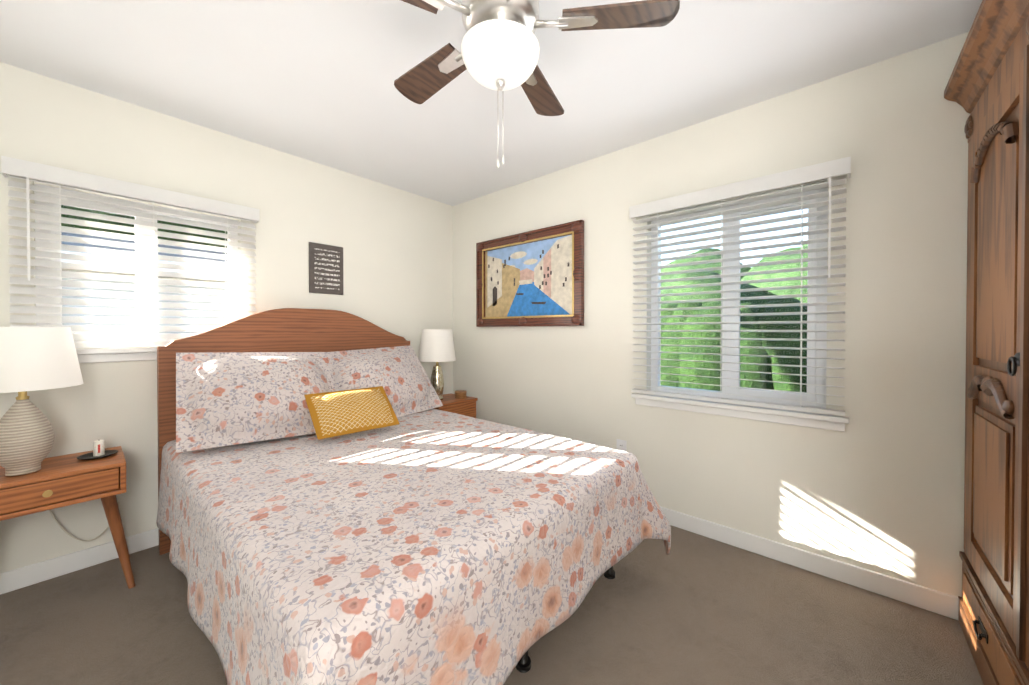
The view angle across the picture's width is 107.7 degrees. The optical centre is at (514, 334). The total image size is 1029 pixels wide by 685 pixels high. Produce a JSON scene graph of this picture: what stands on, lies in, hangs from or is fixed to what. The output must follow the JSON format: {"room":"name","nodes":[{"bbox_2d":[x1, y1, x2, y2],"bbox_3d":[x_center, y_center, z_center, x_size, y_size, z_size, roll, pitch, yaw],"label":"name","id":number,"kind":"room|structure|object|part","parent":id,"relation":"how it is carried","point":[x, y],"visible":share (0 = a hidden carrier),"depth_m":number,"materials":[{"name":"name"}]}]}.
{"room":"bedroom","nodes":[
{"label":"bedroom","id":0,"kind":"room"},
{"bbox_2d":[0,62,451,572],"bbox_3d":[-1.728,-0.034,2.551,0.140,2.440,3.240,0,1,41],"label":"wall","id":1,"kind":"structure","parent":0,"point":[396,243],"depth_m":2.15,"materials":[{"name":"beige paint"}]},
{"bbox_2d":[0,528,158,594],"bbox_3d":[-1.676,1.139,2.503,0.018,0.095,3.180,0,1,41],"label":"baseboard","id":2,"kind":"structure","parent":1,"relation":"attached to","point":[15,579],"depth_m":1.88,"materials":[{"name":"white wood"}]},
{"bbox_2d":[76,347,156,362],"bbox_3d":[-2.034,0.108,2.116,0.115,0.073,0.990,0,1,41],"label":"window sill","id":3,"kind":"structure","parent":1,"relation":"attached to","point":[98,355],"depth_m":1.98,"materials":[{"name":"white wood"}]},
{"bbox_2d":[34,184,237,347],"bbox_3d":[-2.094,-0.336,2.164,0.067,0.810,0.820,0,1,41],"label":"window","id":4,"kind":"structure","parent":1,"relation":"in","point":[101,204],"depth_m":2.07,"materials":[{"name":"white plastic"}]},
{"bbox_2d":[1,156,259,346],"bbox_3d":[-1.988,-0.371,2.072,0.090,0.858,0.984,0,1,41],"label":"window blind","id":5,"kind":"object","parent":4,"relation":"attached to","point":[27,171],"visible":0.81,"depth_m":1.97,"materials":[{"name":"white plastic"}]},
{"bbox_2d":[309,242,342,294],"bbox_3d":[-1.400,-0.484,2.802,0.013,0.365,0.245,0,1,41],"label":"sign","id":6,"kind":"object","parent":1,"relation":"attached to","point":[325,269],"visible":1,"depth_m":2.79,"materials":[{"name":"stone"}]},
{"bbox_2d":[0,0,981,205],"bbox_3d":[-0.211,-1.302,1.206,4.180,0.120,3.530,0,1,41],"label":"ceiling","id":7,"kind":"structure","parent":0,"point":[312,80],"depth_m":1.76,"materials":[{"name":"white paint"}]},
{"bbox_2d":[394,0,679,167],"bbox_3d":[-0.078,-0.891,1.260,1.035,0.699,1.078,0,1,41],"label":"fan","id":8,"kind":"object","parent":7,"relation":"hanging from","point":[500,48],"visible":1,"depth_m":1.19,"materials":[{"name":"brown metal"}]},
{"bbox_2d":[0,525,983,684],"bbox_3d":[-0.211,1.258,1.230,4.180,0.120,3.530,0,1,41],"label":"floor","id":9,"kind":"structure","parent":0,"point":[691,608],"depth_m":1.51,"materials":[{"name":"carpet"}]},
{"bbox_2d":[0,446,135,588],"bbox_3d":[-2.095,0.895,1.699,0.382,0.603,0.519,0,1,41],"label":"nightstand","id":10,"kind":"object","parent":9,"relation":"on","point":[60,481],"visible":0.96,"depth_m":1.66,"materials":[{"name":"brown wood"}]},
{"bbox_2d":[0,327,118,540],"bbox_3d":[-2.098,0.511,1.685,0.422,1.086,0.465,0,1,41],"label":"lamp","id":11,"kind":"object","parent":10,"relation":"on","point":[37,358],"depth_m":1.57,"materials":[{"name":"ceramic"}]},
{"bbox_3d":[-2.131,0.805,1.829,0.185,0.496,0.296,0,1,41],"label":"left lamp cord","id":12,"kind":"part","parent":11,"relation":"part of","materials":[{"name":"white plastic"}]},
{"bbox_2d":[77,440,117,459],"bbox_3d":[-2.015,0.550,1.818,0.136,0.082,0.136,0,1,41],"label":"tray","id":13,"kind":"object","parent":10,"relation":"on","point":[99,451],"visible":1,"depth_m":1.81,"materials":[{"name":"black metal"}]},
{"bbox_2d":[156,308,670,684],"bbox_3d":[-0.612,0.512,1.905,2.201,1.360,1.764,0,1,41],"label":"bed","id":14,"kind":"object","parent":9,"relation":"on","point":[341,501],"visible":1,"depth_m":1.37,"materials":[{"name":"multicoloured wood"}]},
{"bbox_2d":[176,352,335,452],"bbox_3d":[-1.401,0.330,2.116,0.750,0.590,0.263,2,-43,-44],"label":"pillow","id":15,"kind":"object","parent":14,"relation":"on","point":[226,401],"depth_m":1.97,"materials":[{"name":"fabric"}]},
{"bbox_3d":[-1.413,0.505,2.613,0.064,1.360,1.550,0,1,41],"label":"headboard","id":16,"kind":"part","parent":14,"relation":"part of","materials":[{"name":"brown wood"}]},
{"bbox_2d":[327,345,442,416],"bbox_3d":[-0.931,0.339,2.715,0.260,0.590,0.750,-46,-24,30],"label":"pillow","id":17,"kind":"object","parent":14,"relation":"on","point":[407,386],"depth_m":2.64,"materials":[{"name":"fabric"}]},
{"bbox_3d":[-0.645,1.081,1.947,2.000,0.220,1.490,0,1,41],"label":"frame","id":18,"kind":"part","parent":14,"relation":"part of","materials":[{"name":"black metal"}]},
{"bbox_2d":[433,393,477,417],"bbox_3d":[-0.618,0.878,3.369,0.397,0.600,0.440,0,1,41],"label":"nightstand","id":19,"kind":"object","parent":9,"relation":"on","point":[466,406],"visible":0.08,"depth_m":3.30,"materials":[{"name":"brown wood"}]},
{"bbox_2d":[418,329,455,399],"bbox_3d":[-0.686,0.265,3.337,0.330,0.625,0.330,0,1,41],"label":"lamp","id":20,"kind":"object","parent":19,"relation":"on","point":[437,346],"visible":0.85,"depth_m":3.22,"materials":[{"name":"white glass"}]},
{"bbox_2d":[455,390,466,398],"bbox_3d":[-0.489,0.545,3.413,0.108,0.063,0.108,0,1,41],"label":"trinket box","id":21,"kind":"object","parent":19,"relation":"on","point":[460,394],"visible":1,"depth_m":3.37,"materials":[{"name":"brown wood"}]},
{"bbox_2d":[944,0,1028,684],"bbox_3d":[1.558,0.085,0.802,0.663,2.235,1.542,0,1,41],"label":"armoire","id":22,"kind":"object","parent":9,"relation":"on","point":[987,88],"visible":1,"depth_m":1.20,"materials":[{"name":"brown wood"}]},
{"bbox_2d":[452,32,969,596],"bbox_3d":[0.905,-0.034,2.494,4.180,2.440,0.140,0,1,41],"label":"wall","id":23,"kind":"structure","parent":0,"point":[876,486],"depth_m":1.87,"materials":[{"name":"beige paint"}]},
{"bbox_2d":[476,220,583,326],"bbox_3d":[0.077,-0.447,3.081,1.105,0.765,0.052,0,1,41],"label":"painting","id":24,"kind":"object","parent":23,"relation":"attached to","point":[533,278],"visible":1,"depth_m":3.03,"materials":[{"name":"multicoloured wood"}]},
{"bbox_2d":[617,439,626,451],"bbox_3d":[0.728,0.776,2.557,0.070,0.114,0.008,0,1,41],"label":"electrical outlet plate","id":25,"kind":"object","parent":23,"relation":"attached to","point":[621,445],"visible":0.52,"depth_m":2.55,"materials":[{"name":"white plastic"}]},
{"bbox_2d":[651,187,827,407],"bbox_3d":[1.258,-0.186,2.213,0.900,1.150,0.067,0,1,41],"label":"window","id":26,"kind":"structure","parent":23,"relation":"in","point":[746,392],"depth_m":2.12,"materials":[{"name":"white plastic"}]},
{"bbox_2d":[629,156,850,415],"bbox_3d":[1.166,-0.221,2.107,1.064,1.198,0.090,0,1,41],"label":"window blind","id":27,"kind":"object","parent":26,"relation":"attached to","point":[828,169],"visible":0.98,"depth_m":2.02,"materials":[{"name":"white plastic"}]},
{"bbox_2d":[631,393,848,431],"bbox_3d":[1.206,0.428,2.159,1.070,0.073,0.115,0,1,41],"label":"window sill","id":28,"kind":"structure","parent":23,"relation":"attached to","point":[814,420],"depth_m":2.05,"materials":[{"name":"white wood"}]},
{"bbox_2d":[660,506,958,619],"bbox_3d":[0.853,1.139,2.446,3.900,0.095,0.018,0,1,41],"label":"baseboard","id":29,"kind":"structure","parent":23,"relation":"attached to","point":[933,600],"depth_m":1.85,"materials":[{"name":"white wood"}]},
{"label":"outside","id":30,"kind":"structure","parent":0,"visible":0},
{"bbox_3d":[-0.609,1.404,3.739,60.000,0.140,60.000,0,1,41],"label":"ground","id":31,"kind":"structure","parent":30,"visible":0},
{"bbox_2d":[61,232,227,332],"bbox_3d":[-11.077,-0.428,4.040,3.020,3.600,15.700,0,1,41],"label":"house","id":32,"kind":"structure","parent":31,"relation":"on","point":[118,257],"depth_m":7.16,"materials":[{"name":"paint"}]},
{"bbox_2d":[61,205,807,392],"bbox_3d":[-2.312,-4.954,9.386,27.108,13.118,34.032,0,1,41],"label":"trees","id":33,"kind":"object","parent":31,"relation":"on","point":[760,368],"depth_m":4.12,"materials":[{"name":"green plant"}]}
]}

